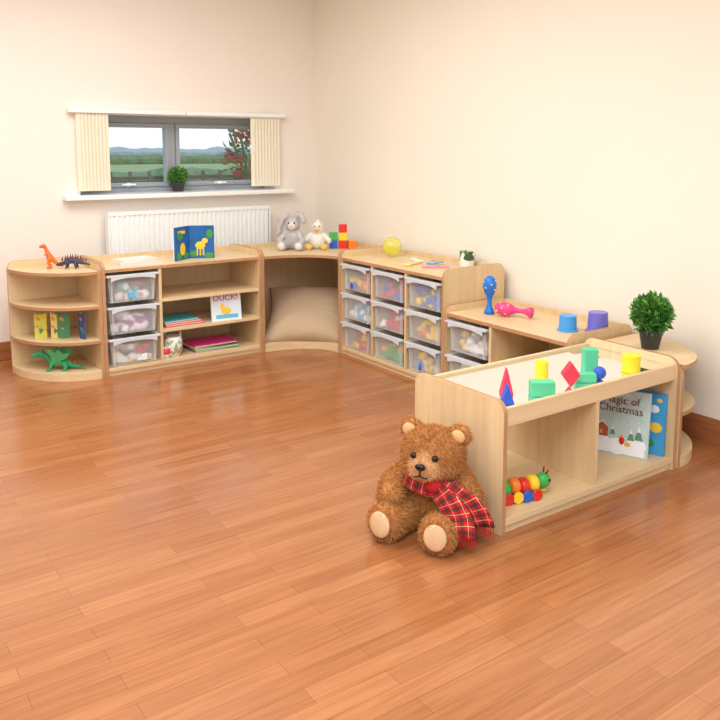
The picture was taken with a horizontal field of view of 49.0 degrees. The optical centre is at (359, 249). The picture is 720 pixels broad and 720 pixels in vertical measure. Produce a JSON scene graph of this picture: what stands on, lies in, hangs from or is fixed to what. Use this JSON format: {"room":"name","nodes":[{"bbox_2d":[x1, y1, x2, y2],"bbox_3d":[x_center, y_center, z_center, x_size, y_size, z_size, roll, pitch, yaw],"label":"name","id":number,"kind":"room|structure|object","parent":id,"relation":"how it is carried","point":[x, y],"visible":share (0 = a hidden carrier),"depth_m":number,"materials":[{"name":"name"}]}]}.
{"room":"children's room","nodes":[
{"label":"children's room","id":0,"kind":"room"},
{"bbox_2d":[0,0,315,341],"bbox_3d":[-2.644,-0.616,4.941,5.385,2.700,0.280,-5,9,-35],"label":"wall","id":1,"kind":"structure","parent":0,"point":[236,56],"depth_m":5.42,"materials":[{"name":"paint"}]},
{"bbox_2d":[0,341,10,360],"bbox_3d":[-2.566,0.680,4.977,5.367,0.120,0.018,-5,9,-35],"label":"baseboard","id":2,"kind":"structure","parent":1,"relation":"attached to","point":[5,347],"depth_m":5.14,"materials":[{"name":"brown wood"}]},
{"bbox_2d":[80,116,263,193],"bbox_3d":[-1.381,-0.706,5.874,1.490,0.555,0.115,-5,9,-35],"label":"window","id":3,"kind":"structure","parent":1,"relation":"in","point":[170,126],"depth_m":5.84,"materials":[{"name":"grey plastic"}]},
{"bbox_2d":[67,108,185,190],"bbox_3d":[-1.588,-0.691,5.456,0.812,0.550,0.050,-5,9,-35],"label":"vertical blind","id":4,"kind":"object","parent":3,"relation":"attached to","point":[92,128],"visible":1,"depth_m":5.31,"materials":[{"name":"fabric"}]},
{"bbox_2d":[184,111,285,185],"bbox_3d":[-0.919,-0.750,5.922,0.812,0.550,0.050,-5,9,-35],"label":"vertical blind","id":5,"kind":"object","parent":3,"relation":"attached to","point":[264,127],"visible":1,"depth_m":6.04,"materials":[{"name":"fabric"}]},
{"bbox_2d":[62,188,294,200],"bbox_3d":[-1.295,-0.413,5.797,1.740,0.032,0.260,-5,9,-35],"label":"window sill","id":6,"kind":"structure","parent":1,"relation":"attached to","point":[222,192],"depth_m":5.67,"materials":[{"name":"paint"}]},
{"bbox_2d":[165,165,188,191],"bbox_3d":[-1.340,-0.527,5.803,0.170,0.191,0.172,-5,9,-35],"label":"potted plant","id":7,"kind":"object","parent":6,"relation":"on","point":[177,177],"visible":1,"depth_m":5.77,"materials":[{"name":"green plant"}]},
{"bbox_2d":[105,205,270,254],"bbox_3d":[-1.208,0.161,5.801,1.291,0.942,0.123,-5,9,-35],"label":"radiator","id":8,"kind":"object","parent":1,"relation":"attached to","point":[142,230],"visible":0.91,"depth_m":5.61,"materials":[{"name":"metal"}]},
{"bbox_2d":[0,349,719,719],"bbox_3d":[-0.556,1.137,2.247,5.485,0.100,7.055,-5,9,-35],"label":"floor","id":9,"kind":"structure","parent":0,"point":[192,541],"depth_m":2.56,"materials":[{"name":"laminate"}]},
{"bbox_2d":[6,256,105,381],"bbox_3d":[-1.838,0.419,4.768,0.430,0.690,0.470,-5,9,-35],"label":"corner shelf unit","id":10,"kind":"object","parent":9,"relation":"on","point":[33,288],"visible":0.98,"depth_m":4.82,"materials":[{"name":"brown wood"}]},
{"bbox_2d":[34,313,47,337],"bbox_3d":[-1.919,0.456,4.747,0.070,0.150,0.007,-2,7,-15],"label":"book","id":11,"kind":"object","parent":10,"relation":"on","point":[40,319],"visible":1,"depth_m":4.74,"materials":[{"name":"paper"}]},
{"bbox_2d":[39,244,62,268],"bbox_3d":[-1.858,0.037,4.753,0.131,0.149,0.049,0,7,0],"label":"dinosaur","id":12,"kind":"object","parent":10,"relation":"on","point":[49,256],"visible":1,"depth_m":4.74},
{"bbox_2d":[50,312,57,338],"bbox_3d":[-1.836,0.451,4.742,0.050,0.160,0.007,4,8,27],"label":"book","id":13,"kind":"object","parent":10,"relation":"on","point":[53,315],"visible":1,"depth_m":4.74,"materials":[{"name":"paper"}]},
{"bbox_2d":[31,346,86,371],"bbox_3d":[-1.803,0.650,4.731,0.329,0.144,0.124,-1,7,-5],"label":"dragon","id":14,"kind":"object","parent":10,"relation":"on","point":[58,356],"visible":1,"depth_m":4.71},
{"bbox_2d":[58,313,69,338],"bbox_3d":[-1.777,0.456,4.742,0.065,0.150,0.007,-3,8,-21],"label":"book","id":15,"kind":"object","parent":10,"relation":"on","point":[63,319],"visible":1,"depth_m":4.74,"materials":[{"name":"paper"}]},
{"bbox_2d":[56,254,89,268],"bbox_3d":[-1.730,0.066,4.764,0.202,0.089,0.054,-1,7,-5],"label":"dinosaur","id":16,"kind":"object","parent":10,"relation":"on","point":[75,260],"visible":1,"depth_m":4.75},
{"bbox_2d":[78,312,85,338],"bbox_3d":[-1.663,0.453,4.727,0.060,0.160,0.007,5,9,37],"label":"book","id":17,"kind":"object","parent":10,"relation":"on","point":[81,316],"visible":1,"depth_m":4.72,"materials":[{"name":"paper"}]},
{"bbox_2d":[80,244,262,377],"bbox_3d":[-1.222,0.361,5.186,1.060,0.700,0.486,-5,9,-35],"label":"storage unit","id":18,"kind":"object","parent":9,"relation":"on","point":[187,285],"visible":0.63,"depth_m":5.23,"materials":[{"name":"brown wood"}]},
{"bbox_2d":[105,278,148,300],"bbox_3d":[-1.484,0.231,4.951,0.236,0.124,0.385,-5,9,-35],"label":"toy assortment","id":19,"kind":"object","parent":18,"relation":"in","point":[125,289],"visible":0.98,"depth_m":4.86,"materials":[{"name":"plastic"}]},
{"bbox_2d":[107,306,148,331],"bbox_3d":[-1.478,0.428,4.951,0.248,0.118,0.320,-5,9,-35],"label":"toy assortment","id":20,"kind":"object","parent":18,"relation":"in","point":[127,320],"visible":0.95,"depth_m":4.86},
{"bbox_2d":[108,336,151,362],"bbox_3d":[-1.480,0.619,4.992,0.246,0.113,0.362,-5,9,-35],"label":"toy assortment","id":21,"kind":"object","parent":18,"relation":"in","point":[138,351],"visible":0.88,"depth_m":4.89,"materials":[{"name":"plastic"}]},
{"bbox_2d":[105,269,158,281],"bbox_3d":[-1.490,0.208,4.947,0.318,0.170,0.436,-5,9,-35],"label":"tray","id":22,"kind":"object","parent":18,"relation":"on","point":[146,275],"depth_m":4.82,"materials":[{"name":"white plastic"}]},
{"bbox_2d":[106,295,159,314],"bbox_3d":[-1.490,0.401,4.971,0.318,0.170,0.436,-5,9,-35],"label":"tray","id":23,"kind":"object","parent":18,"relation":"on","point":[150,305],"depth_m":4.92,"materials":[{"name":"white plastic"}]},
{"bbox_2d":[111,255,156,262],"bbox_3d":[-1.458,0.058,5.103,0.240,0.012,0.160,-7,10,-43],"label":"book","id":24,"kind":"object","parent":18,"relation":"on","point":[143,257],"visible":0.95,"depth_m":5.08,"materials":[{"name":"paper"}]},
{"bbox_2d":[107,325,160,345],"bbox_3d":[-1.490,0.594,4.995,0.318,0.170,0.436,-5,9,-35],"label":"tray","id":25,"kind":"object","parent":18,"relation":"on","point":[151,335],"depth_m":4.95,"materials":[{"name":"white plastic"}]},
{"bbox_2d":[118,260,162,265],"bbox_3d":[-1.367,0.083,4.918,0.260,0.010,0.100,-4,8,-27],"label":"book","id":26,"kind":"object","parent":18,"relation":"on","point":[154,261],"visible":1,"depth_m":4.90,"materials":[{"name":"paper"}]},
{"bbox_2d":[164,347,171,358],"bbox_3d":[-1.225,0.650,4.994,0.056,0.070,0.066,3,8,19],"label":"cup","id":27,"kind":"object","parent":18,"relation":"on","point":[167,353],"visible":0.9,"depth_m":4.97,"materials":[{"name":"ceramic"}]},
{"bbox_2d":[163,330,181,356],"bbox_3d":[-1.196,0.581,5.051,0.120,0.194,0.120,-5,9,-35],"label":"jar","id":28,"kind":"object","parent":18,"relation":"on","point":[172,341],"visible":0.84,"depth_m":5.01,"materials":[{"name":"ceramic"}]},
{"bbox_2d":[173,225,214,261],"bbox_3d":[-1.095,-0.049,5.137,0.287,0.215,0.101,-6,9,-38],"label":"book","id":29,"kind":"object","parent":18,"relation":"on","point":[193,241],"visible":1,"depth_m":5.16,"materials":[{"name":"paper"}]},
{"bbox_2d":[177,230,188,259],"bbox_3d":[-1.142,-0.032,5.089,0.004,0.185,0.140,3,8,20],"label":"picture","id":30,"kind":"object","parent":29,"relation":"attached to","point":[182,235],"depth_m":5.09},
{"bbox_2d":[190,229,212,257],"bbox_3d":[-1.038,-0.042,5.173,0.153,0.188,0.010,-1,7,-7],"label":"picture","id":31,"kind":"object","parent":29,"relation":"attached to","point":[201,240],"depth_m":5.17},
{"bbox_2d":[162,280,257,301],"bbox_3d":[-1.081,0.267,5.278,0.672,0.018,0.442,-5,9,-35],"label":"shelf","id":32,"kind":"object","parent":18,"relation":"attached to","point":[183,289],"depth_m":5.28,"materials":[{"name":"brown wood"}]},
{"bbox_2d":[182,344,238,352],"bbox_3d":[-1.007,0.641,5.308,0.320,0.010,0.220,-5,9,-36],"label":"book","id":33,"kind":"object","parent":18,"relation":"on","point":[184,346],"visible":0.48,"depth_m":5.21,"materials":[{"name":"paper"}]},
{"bbox_2d":[186,342,238,350],"bbox_3d":[-1.000,0.631,5.300,0.310,0.010,0.215,-5,9,-33],"label":"book","id":34,"kind":"object","parent":33,"relation":"on","point":[234,343],"visible":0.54,"depth_m":5.22,"materials":[{"name":"paper"}]},
{"bbox_2d":[182,342,233,348],"bbox_3d":[-1.028,0.620,5.304,0.290,0.010,0.205,-6,9,-40],"label":"book","id":35,"kind":"object","parent":34,"relation":"on","point":[183,343],"visible":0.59,"depth_m":5.21,"materials":[{"name":"paper"}]},
{"bbox_2d":[182,334,236,347],"bbox_3d":[-1.008,0.610,5.297,0.300,0.010,0.210,-5,9,-34],"label":"book","id":36,"kind":"object","parent":35,"relation":"on","point":[218,339],"visible":1,"depth_m":5.28,"materials":[{"name":"paper"}]},
{"bbox_2d":[163,309,258,331],"bbox_3d":[-1.081,0.460,5.303,0.672,0.018,0.442,-5,9,-35],"label":"shelf","id":37,"kind":"object","parent":18,"relation":"attached to","point":[205,314],"depth_m":5.31,"materials":[{"name":"brown wood"}]},
{"bbox_2d":[210,293,241,321],"bbox_3d":[-0.886,0.374,5.218,0.205,0.190,0.040,-4,8,-29],"label":"book","id":38,"kind":"object","parent":18,"relation":"on","point":[223,307],"visible":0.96,"depth_m":5.21,"materials":[{"name":"paper"}]},
{"bbox_2d":[216,304,237,318],"bbox_3d":[-0.878,0.401,5.212,0.150,0.096,0.004,-4,0,-29],"label":"picture","id":39,"kind":"object","parent":38,"relation":"attached to","point":[225,310],"depth_m":5.21},
{"bbox_3d":[-1.174,0.473,5.141,0.270,0.010,0.200,-5,9,-35],"label":"book","id":40,"kind":"object","parent":18,"relation":"on","visible":0},
{"bbox_2d":[163,319,203,326],"bbox_3d":[-1.173,0.463,5.138,0.260,0.010,0.195,-5,9,-34],"label":"book","id":41,"kind":"object","parent":40,"relation":"on","point":[201,320],"visible":0.36,"depth_m":5.06,"materials":[{"name":"paper"}]},
{"bbox_2d":[163,318,200,324],"bbox_3d":[-1.186,0.452,5.136,0.250,0.010,0.190,-6,9,-37],"label":"book","id":42,"kind":"object","parent":41,"relation":"on","point":[199,319],"visible":0.38,"depth_m":5.06,"materials":[{"name":"paper"}]},
{"bbox_2d":[163,313,198,323],"bbox_3d":[-1.199,0.442,5.130,0.240,0.010,0.185,-6,9,-39],"label":"book","id":43,"kind":"object","parent":42,"relation":"on","point":[182,316],"visible":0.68,"depth_m":5.13,"materials":[{"name":"paper"}]},
{"bbox_2d":[236,238,383,352],"bbox_3d":[-0.338,0.306,5.617,0.881,0.700,0.789,-5,9,-35],"label":"corner shelf unit","id":44,"kind":"object","parent":9,"relation":"on","point":[313,267],"visible":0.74,"depth_m":5.83,"materials":[{"name":"brown wood"}]},
{"bbox_2d":[275,211,307,250],"bbox_3d":[-0.492,-0.133,5.603,0.246,0.296,0.214,1,7,7],"label":"rabbit","id":45,"kind":"object","parent":44,"relation":"on","point":[291,238],"visible":1,"depth_m":5.60},
{"bbox_2d":[265,286,337,341],"bbox_3d":[-0.364,0.457,5.604,0.630,0.354,0.449,0,7,3],"label":"cushion","id":46,"kind":"object","parent":44,"relation":"on","point":[300,313],"visible":0.8,"depth_m":5.50,"materials":[{"name":"fabric"}]},
{"bbox_2d":[304,220,330,249],"bbox_3d":[-0.308,-0.105,5.632,0.189,0.231,0.194,-7,10,-44],"label":"duck","id":47,"kind":"object","parent":44,"relation":"on","point":[317,239],"visible":0.98,"depth_m":5.63},
{"bbox_2d":[329,241,337,248],"bbox_3d":[-0.192,-0.042,5.710,0.058,0.057,0.060,-1,7,-5],"label":"cube","id":48,"kind":"object","parent":44,"relation":"on","point":[334,244],"visible":0.84,"depth_m":5.68,"materials":[{"name":"plastic"}]},
{"bbox_2d":[329,232,337,240],"bbox_3d":[-0.192,-0.100,5.702,0.058,0.057,0.060,-1,7,-5],"label":"cube","id":49,"kind":"object","parent":48,"relation":"on","point":[334,235],"visible":0.92,"depth_m":5.67,"materials":[{"name":"plastic"}]},
{"bbox_2d":[339,241,346,248],"bbox_3d":[-0.124,-0.042,5.710,0.058,0.057,0.060,-1,7,-5],"label":"cube","id":50,"kind":"object","parent":44,"relation":"on","point":[342,244],"visible":0.99,"depth_m":5.68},
{"bbox_2d":[339,232,346,240],"bbox_3d":[-0.124,-0.100,5.703,0.058,0.057,0.060,-1,7,-5],"label":"cube","id":51,"kind":"object","parent":50,"relation":"on","point":[342,236],"visible":0.99,"depth_m":5.67,"materials":[{"name":"plastic"}]},
{"bbox_2d":[339,224,346,232],"bbox_3d":[-0.124,-0.157,5.695,0.058,0.057,0.060,-1,7,-5],"label":"cube","id":52,"kind":"object","parent":51,"relation":"on","point":[342,227],"visible":1,"depth_m":5.67,"materials":[{"name":"plastic"}]},
{"bbox_2d":[347,240,356,248],"bbox_3d":[-0.057,-0.040,5.697,0.058,0.057,0.058,-2,7,-15],"label":"cube","id":53,"kind":"object","parent":44,"relation":"on","point":[351,244],"visible":0.9,"depth_m":5.67,"materials":[{"name":"plastic"}]},
{"bbox_2d":[340,246,503,379],"bbox_3d":[0.352,0.387,4.982,0.486,0.700,1.048,-5,9,-35],"label":"storage unit","id":54,"kind":"object","parent":9,"relation":"on","point":[458,284],"visible":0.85,"depth_m":4.88,"materials":[{"name":"brown wood"}]},
{"bbox_2d":[340,319,370,334],"bbox_3d":[0.135,0.559,5.271,0.436,0.170,0.312,-5,9,-35],"label":"tray","id":55,"kind":"object","parent":54,"relation":"on","point":[347,326],"depth_m":5.30,"materials":[{"name":"white plastic"}]},
{"bbox_2d":[340,290,370,304],"bbox_3d":[0.135,0.366,5.247,0.436,0.170,0.312,-5,9,-35],"label":"tray","id":56,"kind":"object","parent":54,"relation":"on","point":[347,297],"depth_m":5.28,"materials":[{"name":"white plastic"}]},
{"bbox_2d":[340,262,370,274],"bbox_3d":[0.135,0.173,5.222,0.436,0.170,0.312,-5,9,-35],"label":"tray","id":57,"kind":"object","parent":54,"relation":"on","point":[346,268],"depth_m":5.24,"materials":[{"name":"white plastic"}]},
{"bbox_2d":[349,301,370,322],"bbox_3d":[0.128,0.384,5.250,0.352,0.134,0.247,-5,9,-35],"label":"toy assortment","id":58,"kind":"object","parent":54,"relation":"in","point":[361,311],"visible":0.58,"depth_m":5.16,"materials":[{"name":"plastic"}]},
{"bbox_2d":[350,272,370,291],"bbox_3d":[0.124,0.192,5.224,0.370,0.132,0.216,-5,9,-35],"label":"toy assortment","id":59,"kind":"object","parent":54,"relation":"in","point":[356,282],"visible":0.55,"depth_m":5.12,"materials":[{"name":"plastic"}]},
{"bbox_2d":[353,331,370,351],"bbox_3d":[0.131,0.578,5.271,0.362,0.131,0.240,-5,9,-35],"label":"toy assortment","id":60,"kind":"object","parent":54,"relation":"in","point":[362,344],"visible":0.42,"depth_m":5.15,"materials":[{"name":"plastic"}]},
{"bbox_2d":[370,328,403,345],"bbox_3d":[0.331,0.594,4.993,0.436,0.170,0.312,-5,9,-35],"label":"tray","id":61,"kind":"object","parent":54,"relation":"on","point":[379,336],"depth_m":5.03,"materials":[{"name":"white plastic"}]},
{"bbox_2d":[370,298,403,313],"bbox_3d":[0.331,0.401,4.969,0.436,0.170,0.312,-5,9,-35],"label":"tray","id":62,"kind":"object","parent":54,"relation":"on","point":[378,305],"depth_m":5.01,"materials":[{"name":"white plastic"}]},
{"bbox_2d":[370,269,404,281],"bbox_3d":[0.331,0.208,4.944,0.436,0.170,0.312,-5,9,-35],"label":"tray","id":63,"kind":"object","parent":54,"relation":"on","point":[377,275],"depth_m":4.97,"materials":[{"name":"white plastic"}]},
{"bbox_2d":[380,310,403,331],"bbox_3d":[0.331,0.427,4.974,0.365,0.117,0.233,-5,9,-35],"label":"toy assortment","id":64,"kind":"object","parent":54,"relation":"in","point":[397,321],"visible":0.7,"depth_m":4.87,"materials":[{"name":"plastic"}]},
{"bbox_2d":[381,278,404,299],"bbox_3d":[0.336,0.228,4.950,0.382,0.127,0.236,-5,9,-35],"label":"toy assortment","id":65,"kind":"object","parent":54,"relation":"in","point":[390,291],"visible":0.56,"depth_m":4.87,"materials":[{"name":"plastic"}]},
{"bbox_2d":[382,337,403,362],"bbox_3d":[0.305,0.622,4.981,0.302,0.116,0.243,-5,9,-35],"label":"toy assortment","id":66,"kind":"object","parent":54,"relation":"in","point":[393,350],"visible":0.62,"depth_m":4.89,"materials":[{"name":"plastic"}]},
{"bbox_2d":[402,261,421,265],"bbox_3d":[0.328,0.083,4.895,0.052,0.013,0.170,5,9,35],"label":"bar","id":67,"kind":"object","parent":54,"relation":"on","point":[415,262],"visible":1,"depth_m":4.86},
{"bbox_2d":[410,258,423,262],"bbox_3d":[0.360,0.065,5.039,0.052,0.013,0.150,-2,7,-15],"label":"bar","id":68,"kind":"object","parent":54,"relation":"on","point":[412,259],"visible":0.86,"depth_m":5.03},
{"bbox_2d":[404,338,440,357],"bbox_3d":[0.528,0.629,4.715,0.436,0.170,0.312,-5,9,-35],"label":"tray","id":69,"kind":"object","parent":54,"relation":"on","point":[413,347],"depth_m":4.75,"materials":[{"name":"white plastic"}]},
{"bbox_2d":[404,306,440,323],"bbox_3d":[0.528,0.436,4.691,0.436,0.170,0.312,-5,9,-35],"label":"tray","id":70,"kind":"object","parent":54,"relation":"on","point":[412,314],"depth_m":4.73,"materials":[{"name":"white plastic"}]},
{"bbox_2d":[404,276,441,289],"bbox_3d":[0.528,0.244,4.667,0.436,0.170,0.312,-5,9,-35],"label":"tray","id":71,"kind":"object","parent":54,"relation":"on","point":[410,283],"depth_m":4.65,"materials":[{"name":"white plastic"}]},
{"bbox_2d":[415,352,440,373],"bbox_3d":[0.522,0.651,4.719,0.380,0.126,0.245,-5,9,-35],"label":"toy assortment","id":72,"kind":"object","parent":54,"relation":"in","point":[432,366],"visible":0.54,"depth_m":4.62,"materials":[{"name":"plastic"}]},
{"bbox_2d":[415,284,441,309],"bbox_3d":[0.523,0.263,4.669,0.364,0.121,0.248,-5,9,-35],"label":"toy assortment","id":73,"kind":"object","parent":54,"relation":"in","point":[432,298],"visible":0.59,"depth_m":4.57,"materials":[{"name":"plastic"}]},
{"bbox_2d":[417,320,440,342],"bbox_3d":[0.528,0.455,4.700,0.364,0.132,0.225,-5,9,-35],"label":"toy assortment","id":74,"kind":"object","parent":54,"relation":"in","point":[434,333],"visible":0.52,"depth_m":4.63,"materials":[{"name":"plastic"}]},
{"bbox_2d":[426,260,443,264],"bbox_3d":[0.462,0.077,4.842,0.052,0.013,0.120,7,10,45],"label":"bar","id":75,"kind":"object","parent":54,"relation":"on","point":[439,261],"visible":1,"depth_m":4.82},
{"bbox_2d":[422,265,448,267],"bbox_3d":[0.456,0.100,4.766,0.160,0.013,0.052,0,7,0],"label":"bar","id":76,"kind":"object","parent":54,"relation":"on","point":[423,266],"visible":1,"depth_m":4.75,"materials":[{"name":"plastic"}]},
{"bbox_2d":[459,250,475,266],"bbox_3d":[0.659,0.053,4.812,0.105,0.095,0.090,0,7,1],"label":"mug","id":77,"kind":"object","parent":54,"relation":"on","point":[467,258],"visible":0.89,"depth_m":4.78,"materials":[{"name":"ceramic"}]},
{"bbox_2d":[364,414,494,556],"bbox_3d":[0.270,0.817,2.806,0.457,0.430,0.382,4,8,28],"label":"teddy bear","id":78,"kind":"object","parent":9,"relation":"on","point":[431,487],"visible":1,"depth_m":2.74},
{"bbox_2d":[443,297,631,372],"bbox_3d":[0.910,0.586,4.205,0.486,0.500,0.890,-5,9,-35],"label":"storage unit","id":79,"kind":"object","parent":9,"relation":"on","point":[517,334],"visible":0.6,"depth_m":4.24,"materials":[{"name":"brown wood"}]},
{"bbox_2d":[444,350,481,366],"bbox_3d":[0.740,0.667,4.415,0.436,0.171,0.318,-5,9,-35],"label":"tray","id":80,"kind":"object","parent":79,"relation":"on","point":[452,358],"depth_m":4.45,"materials":[{"name":"white plastic"}]},
{"bbox_2d":[461,363,470,368],"bbox_3d":[0.730,0.690,4.411,0.358,0.126,0.253,-5,9,-35],"label":"toy assortment","id":81,"kind":"object","parent":79,"relation":"in","point":[462,365],"visible":0.02,"depth_m":4.37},
{"bbox_2d":[445,318,488,335],"bbox_3d":[0.740,0.473,4.390,0.436,0.171,0.318,-5,9,-35],"label":"tray","id":82,"kind":"object","parent":79,"relation":"on","point":[453,326],"depth_m":4.41,"materials":[{"name":"white plastic"}]},
{"bbox_2d":[460,325,488,355],"bbox_3d":[0.731,0.498,4.386,0.338,0.122,0.244,-5,9,-35],"label":"toy assortment","id":83,"kind":"object","parent":79,"relation":"in","point":[482,347],"visible":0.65,"depth_m":4.31,"materials":[{"name":"plastic"}]},
{"bbox_2d":[482,276,496,314],"bbox_3d":[0.714,0.246,4.351,0.080,0.213,0.082,-5,9,-35],"label":"maraca","id":84,"kind":"object","parent":79,"relation":"on","point":[489,283],"visible":1,"depth_m":4.33,"materials":[{"name":"plastic"}]},
{"bbox_2d":[494,301,533,317],"bbox_3d":[0.832,0.321,4.269,0.214,0.079,0.080,4,8,26],"label":"maraca","id":85,"kind":"object","parent":79,"relation":"on","point":[502,308],"visible":1,"depth_m":4.25,"materials":[{"name":"plastic"}]},
{"bbox_2d":[557,313,577,332],"bbox_3d":[1.041,0.364,3.958,0.106,0.078,0.106,-5,9,-35],"label":"cup","id":86,"kind":"object","parent":79,"relation":"on","point":[567,322],"visible":1,"depth_m":3.92,"materials":[{"name":"blue plastic"}]},
{"bbox_2d":[585,310,607,330],"bbox_3d":[1.183,0.357,3.928,0.120,0.100,0.120,-5,9,-35],"label":"cup","id":87,"kind":"object","parent":79,"relation":"on","point":[597,319],"visible":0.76,"depth_m":3.89,"materials":[{"name":"purple plastic"}]},
{"bbox_2d":[415,337,679,536],"bbox_3d":[0.785,0.710,3.260,1.040,0.492,0.490,-5,9,-35],"label":"storage unit","id":88,"kind":"object","parent":9,"relation":"on","point":[558,432],"visible":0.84,"depth_m":3.12,"materials":[{"name":"brown wood"}]},
{"bbox_2d":[499,368,512,394],"bbox_3d":[0.549,0.490,2.961,0.048,0.098,0.040,0,7,0],"label":"block","id":89,"kind":"object","parent":88,"relation":"on","point":[506,378],"visible":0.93,"depth_m":2.94,"materials":[{"name":"red plastic"}]},
{"bbox_2d":[500,382,513,404],"bbox_3d":[0.530,0.517,2.847,0.048,0.073,0.040,0,7,0],"label":"block","id":90,"kind":"object","parent":88,"relation":"on","point":[506,397],"visible":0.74,"depth_m":2.83,"materials":[{"name":"blue plastic"}]},
{"bbox_2d":[506,466,550,505],"bbox_3d":[0.623,0.883,2.979,0.227,0.107,0.083,-3,8,-20],"label":"toy caterpillar","id":91,"kind":"object","parent":88,"relation":"on","point":[518,490],"visible":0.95,"depth_m":2.95,"materials":[{"name":"multicoloured plastic"}]},
{"bbox_2d":[528,379,555,396],"bbox_3d":[0.678,0.514,2.945,0.090,0.055,0.050,0,7,0],"label":"block","id":92,"kind":"object","parent":88,"relation":"on","point":[537,387],"visible":1,"depth_m":2.92,"materials":[{"name":"green plastic"}]},
{"bbox_2d":[535,359,548,378],"bbox_3d":[0.716,0.477,3.114,0.052,0.085,0.052,-5,9,-35],"label":"block","id":93,"kind":"object","parent":88,"relation":"on","point":[541,365],"visible":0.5,"depth_m":3.09,"materials":[{"name":"yellow plastic"}]},
{"bbox_2d":[442,346,664,406],"bbox_3d":[0.785,0.509,3.235,0.992,0.007,0.430,-5,9,-35],"label":"tray","id":94,"kind":"object","parent":88,"relation":"on","point":[484,378],"depth_m":3.23,"materials":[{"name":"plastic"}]},
{"bbox_2d":[561,361,579,386],"bbox_3d":[0.811,0.478,3.047,0.068,0.097,0.040,0,7,0],"label":"block","id":95,"kind":"object","parent":88,"relation":"on","point":[569,372],"visible":1,"depth_m":3.03,"materials":[{"name":"red plastic"}]},
{"bbox_2d":[576,372,596,382],"bbox_3d":[0.889,0.502,3.118,0.080,0.035,0.040,0,7,0],"label":"block","id":96,"kind":"object","parent":88,"relation":"on","point":[585,377],"visible":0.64,"depth_m":3.10,"materials":[{"name":"green plastic"}]},
{"bbox_2d":[581,347,598,371],"bbox_3d":[0.944,0.453,3.248,0.056,0.100,0.056,0,7,0],"label":"block","id":97,"kind":"object","parent":88,"relation":"on","point":[589,355],"visible":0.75,"depth_m":3.22,"materials":[{"name":"green plastic"}]},
{"bbox_2d":[593,366,605,378],"bbox_3d":[0.955,0.490,3.149,0.052,0.052,0.052,-5,9,-35],"label":"ball","id":98,"kind":"object","parent":88,"relation":"on","point":[600,371],"visible":0.86,"depth_m":3.13,"materials":[{"name":"blue plastic"}]},
{"bbox_2d":[598,391,651,459],"bbox_3d":[1.121,0.742,3.412,0.250,0.282,0.043,5,9,33],"label":"book","id":99,"kind":"object","parent":88,"relation":"on","point":[624,420],"visible":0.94,"depth_m":3.39,"materials":[{"name":"paper"}]},
{"bbox_2d":[621,352,640,373],"bbox_3d":[1.117,0.466,3.255,0.074,0.072,0.074,-5,9,-35],"label":"block","id":100,"kind":"object","parent":88,"relation":"on","point":[631,362],"visible":0.96,"depth_m":3.23,"materials":[{"name":"yellow plastic"}]},
{"bbox_2d":[637,390,667,456],"bbox_3d":[1.190,0.739,3.469,0.300,0.270,0.026,6,9,40],"label":"book","id":101,"kind":"object","parent":88,"relation":"on","point":[658,420],"visible":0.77,"depth_m":3.39,"materials":[{"name":"paper"}]},
{"bbox_2d":[649,399,661,446],"bbox_3d":[1.262,0.743,3.399,0.077,0.219,0.003,6,6,40],"label":"picture","id":102,"kind":"object","parent":101,"relation":"attached to","point":[654,427],"depth_m":3.39},
{"bbox_2d":[603,333,696,468],"bbox_3d":[1.382,0.675,3.681,0.400,0.455,0.500,-5,9,-35],"label":"corner shelf unit","id":103,"kind":"object","parent":9,"relation":"on","point":[686,357],"visible":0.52,"depth_m":3.51,"materials":[{"name":"brown wood"}]},
{"bbox_2d":[627,290,676,349],"bbox_3d":[1.333,0.316,3.618,0.217,0.273,0.218,-5,9,-35],"label":"potted plant","id":104,"kind":"object","parent":103,"relation":"on","point":[653,314],"visible":1,"depth_m":3.57,"materials":[{"name":"green plant"}]},
{"bbox_2d":[314,0,719,419],"bbox_3d":[1.633,-0.460,3.714,0.200,2.700,7.255,-5,9,-35],"label":"wall","id":105,"kind":"structure","parent":0,"point":[572,146],"depth_m":4.41,"materials":[{"name":"paint"}]},
{"bbox_2d":[682,412,719,446],"bbox_3d":[1.629,0.843,3.692,0.018,0.120,6.955,-5,9,-35],"label":"baseboard","id":106,"kind":"structure","parent":105,"relation":"attached to","point":[696,426],"depth_m":3.71,"materials":[{"name":"brown wood"}]},
{"label":"outside","id":107,"kind":"structure","parent":0,"visible":0},
{"bbox_2d":[110,163,248,171],"bbox_3d":[-51.720,-14.095,125.267,180.000,0.100,254.200,-5,9,-35],"label":"lawn","id":108,"kind":"structure","parent":107,"point":[113,167],"depth_m":82.14,"materials":[{"name":"green plant"}]},
{"bbox_2d":[110,170,242,182],"bbox_3d":[-2.288,-0.630,13.088,5.050,1.380,0.080,-5,9,-35],"label":"fence","id":109,"kind":"object","parent":108,"relation":"on","point":[202,176],"visible":0.11,"depth_m":12.44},
{"bbox_2d":[109,146,250,155],"bbox_3d":[-33.706,-23.672,194.735,216.848,3.822,9.987,-5,9,-35],"label":"hills","id":110,"kind":"structure","parent":108,"relation":"on","point":[119,150],"depth_m":182.32,"materials":[{"name":"blue"}]},
{"bbox_2d":[110,154,250,163],"bbox_3d":[-9.494,-12.405,108.664,112.790,1.904,3.708,-5,9,-35],"label":"hedge","id":111,"kind":"object","parent":108,"relation":"on","point":[152,158],"visible":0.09,"depth_m":97.11,"materials":[{"name":"green plant"}]},
{"bbox_2d":[112,167,249,182],"bbox_3d":[-3.636,-4.638,48.543,51.902,1.115,3.711,-5,9,-35],"label":"hedge","id":112,"kind":"object","parent":108,"relation":"on","point":[191,171],"visible":0.08,"depth_m":42.92,"materials":[{"name":"green plant"}]},
{"bbox_2d":[219,129,250,179],"bbox_3d":[-1.535,-0.995,11.852,1.047,2.446,1.230,-5,9,-35],"label":"bush","id":113,"kind":"object","parent":108,"relation":"on","point":[235,157],"visible":0.16,"depth_m":11.62,"materials":[{"name":"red plant"}]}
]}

